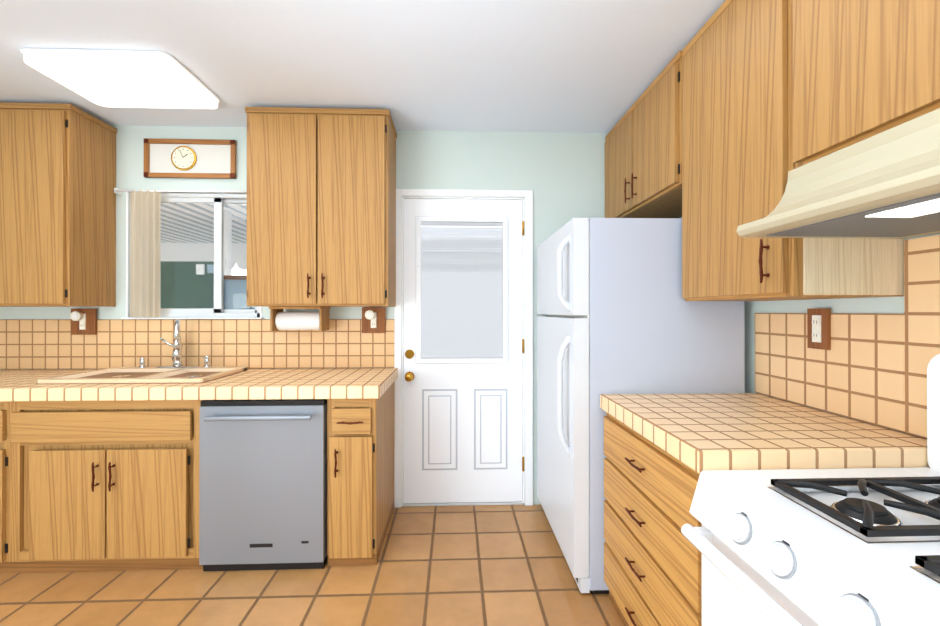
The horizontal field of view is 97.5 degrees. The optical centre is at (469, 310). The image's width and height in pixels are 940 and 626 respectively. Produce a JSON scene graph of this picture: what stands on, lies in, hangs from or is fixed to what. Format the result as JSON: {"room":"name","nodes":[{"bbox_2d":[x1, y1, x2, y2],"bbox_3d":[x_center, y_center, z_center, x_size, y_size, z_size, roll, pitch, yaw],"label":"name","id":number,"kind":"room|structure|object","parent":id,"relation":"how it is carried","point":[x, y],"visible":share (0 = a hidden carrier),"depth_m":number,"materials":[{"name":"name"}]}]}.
{"room":"kitchen","nodes":[
{"label":"kitchen","id":0,"kind":"room"},
{"bbox_2d":[0,125,607,506],"bbox_3d":[-1.070,0.052,2.731,4.880,2.470,0.100,0,0,-2],"label":"wall","id":1,"kind":"structure","parent":0,"point":[561,176],"depth_m":2.72,"materials":[{"name":"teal paint"}]},
{"bbox_2d":[0,102,116,306],"bbox_3d":[-2.825,-0.591,2.433,1.153,1.135,0.366,0,0,-2],"label":"upper cabinet","id":2,"kind":"object","parent":1,"relation":"attached to","point":[57,206],"visible":1,"depth_m":2.30,"materials":[{"name":"brown wood"}]},
{"bbox_2d":[114,188,246,194],"bbox_3d":[-1.771,-0.753,2.631,0.930,0.030,0.051,0,0,-2],"label":"curtain rod","id":3,"kind":"object","parent":1,"relation":"attached to","point":[118,191],"visible":0.65,"depth_m":2.61,"materials":[{"name":"white metal"}]},
{"bbox_2d":[130,189,160,316],"bbox_3d":[-2.048,-0.358,2.601,0.185,0.800,0.031,0,0,-2],"label":"sheer curtain","id":4,"kind":"object","parent":3,"relation":"hanging from","point":[145,254],"visible":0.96,"depth_m":2.60,"materials":[{"name":"beige fabric"}]},
{"bbox_2d":[143,138,236,178],"bbox_3d":[-1.792,-0.970,2.643,0.570,0.245,0.025,0,0,-2],"label":"wall clock","id":5,"kind":"object","parent":1,"relation":"attached to","point":[195,158],"visible":1,"depth_m":2.64,"materials":[{"name":"white"}]},
{"bbox_2d":[121,192,262,318],"bbox_3d":[-1.773,-0.356,2.681,0.870,0.826,0.110,0,0,-2],"label":"sliding window","id":6,"kind":"structure","parent":1,"relation":"in","point":[204,255],"depth_m":2.68,"materials":[{"name":"glass"}]},
{"bbox_2d":[0,319,393,369],"bbox_3d":[-1.948,0.217,2.640,2.911,0.316,0.012,0,0,-2],"label":"backsplash","id":7,"kind":"structure","parent":1,"relation":"attached to","point":[56,344],"depth_m":2.64,"materials":[{"name":"tile"}]},
{"bbox_2d":[70,309,96,334],"bbox_3d":[-2.442,0.072,2.592,0.150,0.165,0.047,0,0,-2],"label":"electrical outlet","id":8,"kind":"object","parent":7,"relation":"attached to","point":[83,321],"visible":1,"depth_m":2.60,"materials":[{"name":"brown wood"}]},
{"bbox_2d":[362,308,385,332],"bbox_3d":[-0.624,0.065,2.659,0.150,0.165,0.047,0,0,-2],"label":"electrical outlet","id":9,"kind":"object","parent":7,"relation":"attached to","point":[373,320],"visible":1,"depth_m":2.67,"materials":[{"name":"brown wood"}]},
{"bbox_2d":[245,107,396,306],"bbox_3d":[-0.879,-0.591,2.504,0.816,1.135,0.366,0,0,-2],"label":"upper cabinet","id":10,"kind":"object","parent":1,"relation":"attached to","point":[321,206],"visible":1,"depth_m":2.35,"materials":[{"name":"brown wood"}]},
{"bbox_2d":[269,306,329,330],"bbox_3d":[-1.051,0.052,2.562,0.305,0.149,0.200,0,0,-2],"label":"paper towel holder","id":11,"kind":"object","parent":10,"relation":"attached to","point":[280,319],"visible":1,"depth_m":2.51,"materials":[{"name":"white paper"}]},
{"bbox_2d":[394,189,532,507],"bbox_3d":[-0.040,0.247,2.761,0.910,2.080,0.114,0,0,-2],"label":"door frame","id":12,"kind":"structure","parent":1,"relation":"attached to","point":[527,493],"depth_m":2.71,"materials":[{"name":"white wood"}]},
{"bbox_2d":[404,199,523,502],"bbox_3d":[-0.037,0.267,2.715,0.795,2.000,0.121,0,0,-2],"label":"door leaf","id":13,"kind":"structure","parent":1,"relation":"in","point":[463,345],"depth_m":2.72,"materials":[{"name":"white wood"}]},
{"bbox_2d":[0,504,623,625],"bbox_3d":[-0.969,1.309,-0.031,4.880,0.060,5.620,0,0,-2],"label":"floor","id":14,"kind":"structure","parent":0,"point":[487,565],"depth_m":1.90,"materials":[{"name":"tile"}]},
{"bbox_2d":[0,401,15,572],"bbox_3d":[-2.492,0.864,2.299,0.581,0.844,0.645,0,0,-2],"label":"base cabinet","id":15,"kind":"object","parent":14,"relation":"on","point":[7,409],"depth_m":2.00,"materials":[{"name":"brown wood"}]},
{"bbox_2d":[16,400,202,572],"bbox_3d":[-1.808,0.864,2.324,0.940,0.844,0.645,0,0,-2],"label":"base cabinet","id":16,"kind":"object","parent":14,"relation":"on","point":[99,485],"depth_m":2.01,"materials":[{"name":"brown wood"}]},
{"bbox_2d":[0,320,397,401],"bbox_3d":[-1.925,0.247,2.315,2.935,0.383,0.662,0,0,-2],"label":"countertop","id":17,"kind":"structure","parent":16,"relation":"on","point":[177,380],"depth_m":2.10,"materials":[{"name":"tile"}]},
{"bbox_2d":[138,320,210,367],"bbox_3d":[-1.821,0.205,2.478,0.433,0.298,0.199,0,0,-2],"label":"faucet","id":18,"kind":"object","parent":17,"relation":"on","point":[177,347],"depth_m":2.52,"materials":[{"name":"silver metal"}]},
{"bbox_2d":[199,399,327,570],"bbox_3d":[-1.030,0.866,2.313,0.604,0.841,0.686,0,0,-2],"label":"dishwasher","id":19,"kind":"object","parent":14,"relation":"on","point":[262,484],"visible":0.83,"depth_m":2.02,"materials":[{"name":"silver metal"}]},
{"bbox_2d":[327,382,393,565],"bbox_3d":[-0.603,0.864,2.369,0.245,0.844,0.645,0,0,-2],"label":"base cabinet","id":20,"kind":"object","parent":14,"relation":"on","point":[360,432],"depth_m":2.05,"materials":[{"name":"brown wood"}]},
{"bbox_2d":[537,218,744,593],"bbox_3d":[0.813,0.429,2.276,0.840,1.715,0.835,0,0,-2],"label":"refrigerator","id":21,"kind":"object","parent":14,"relation":"on","point":[623,317],"visible":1,"depth_m":1.86,"materials":[{"name":"white metal"}]},
{"bbox_2d":[604,412,701,625],"bbox_3d":[0.944,0.861,1.481,0.740,0.845,0.751,0,0,-2],"label":"base cabinet","id":22,"kind":"object","parent":14,"relation":"on","point":[652,565],"visible":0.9,"depth_m":1.41,"materials":[{"name":"brown wood"}]},
{"bbox_2d":[600,393,929,473],"bbox_3d":[0.953,0.405,1.480,0.722,0.063,0.752,0,0,-2],"label":"countertop","id":23,"kind":"structure","parent":22,"relation":"on","point":[699,433],"depth_m":1.25,"materials":[{"name":"tile"}]},
{"bbox_2d":[681,354,939,625],"bbox_3d":[0.940,0.694,0.719,0.760,1.175,0.760,0,0,-2],"label":"gas range","id":24,"kind":"object","parent":14,"relation":"on","point":[824,547],"visible":1,"depth_m":0.84,"materials":[{"name":"white metal"}]},
{"bbox_2d":[0,0,724,132],"bbox_3d":[-0.969,-1.221,-0.024,4.880,0.060,5.620,0,0,-2],"label":"ceiling","id":25,"kind":"structure","parent":0,"point":[579,66],"depth_m":1.90,"materials":[{"name":"white paint"}]},
{"bbox_2d":[20,48,220,108],"bbox_3d":[-1.727,-1.159,2.100,0.680,0.049,0.460,0,0,-2],"label":"ceiling light","id":26,"kind":"object","parent":25,"relation":"attached to","point":[131,79],"visible":1,"depth_m":2.01,"materials":[{"name":"white plastic"}]},
{"bbox_2d":[680,217,939,438],"bbox_3d":[1.421,0.044,0.010,0.100,2.470,5.520,0,0,-2],"label":"wall","id":27,"kind":"structure","parent":0,"point":[883,305],"depth_m":1.63,"materials":[{"name":"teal paint"}]},
{"bbox_2d":[605,51,682,217],"bbox_3d":[1.082,-0.861,2.302,0.406,0.595,0.911,0,0,-2],"label":"upper cabinet","id":28,"kind":"object","parent":27,"relation":"attached to","point":[643,158],"visible":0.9,"depth_m":2.15,"materials":[{"name":"brown wood"}]},
{"bbox_2d":[682,0,904,300],"bbox_3d":[1.114,-0.601,1.545,0.396,1.120,0.594,0,0,-2],"label":"upper cabinet","id":29,"kind":"object","parent":27,"relation":"attached to","point":[738,164],"visible":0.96,"depth_m":1.41,"materials":[{"name":"brown wood"}]},
{"bbox_2d":[755,235,939,438],"bbox_3d":[1.330,0.135,0.934,0.012,0.695,1.873,0,0,-2],"label":"backsplash","id":30,"kind":"structure","parent":27,"relation":"attached to","point":[870,368],"depth_m":1.35,"materials":[{"name":"tile"}]},
{"bbox_2d":[807,308,830,349],"bbox_3d":[1.291,0.069,1.531,0.020,0.150,0.085,0,0,-2],"label":"electrical outlet","id":31,"kind":"object","parent":30,"relation":"attached to","point":[818,328],"visible":1,"depth_m":1.52,"materials":[{"name":"brown wood"}]},
{"bbox_2d":[793,0,939,168],"bbox_3d":[1.147,-0.795,0.645,0.396,0.737,1.205,0,0,-2],"label":"upper cabinet","id":32,"kind":"object","parent":27,"relation":"attached to","point":[864,69],"visible":0.75,"depth_m":1.02,"materials":[{"name":"brown wood"}]},
{"bbox_2d":[737,108,939,238],"bbox_3d":[1.074,-0.315,0.842,0.526,0.207,0.805,0,0,-2],"label":"range hood","id":33,"kind":"object","parent":32,"relation":"attached to","point":[885,184],"visible":0.98,"depth_m":0.97,"materials":[{"name":"beige metal"}]}
]}

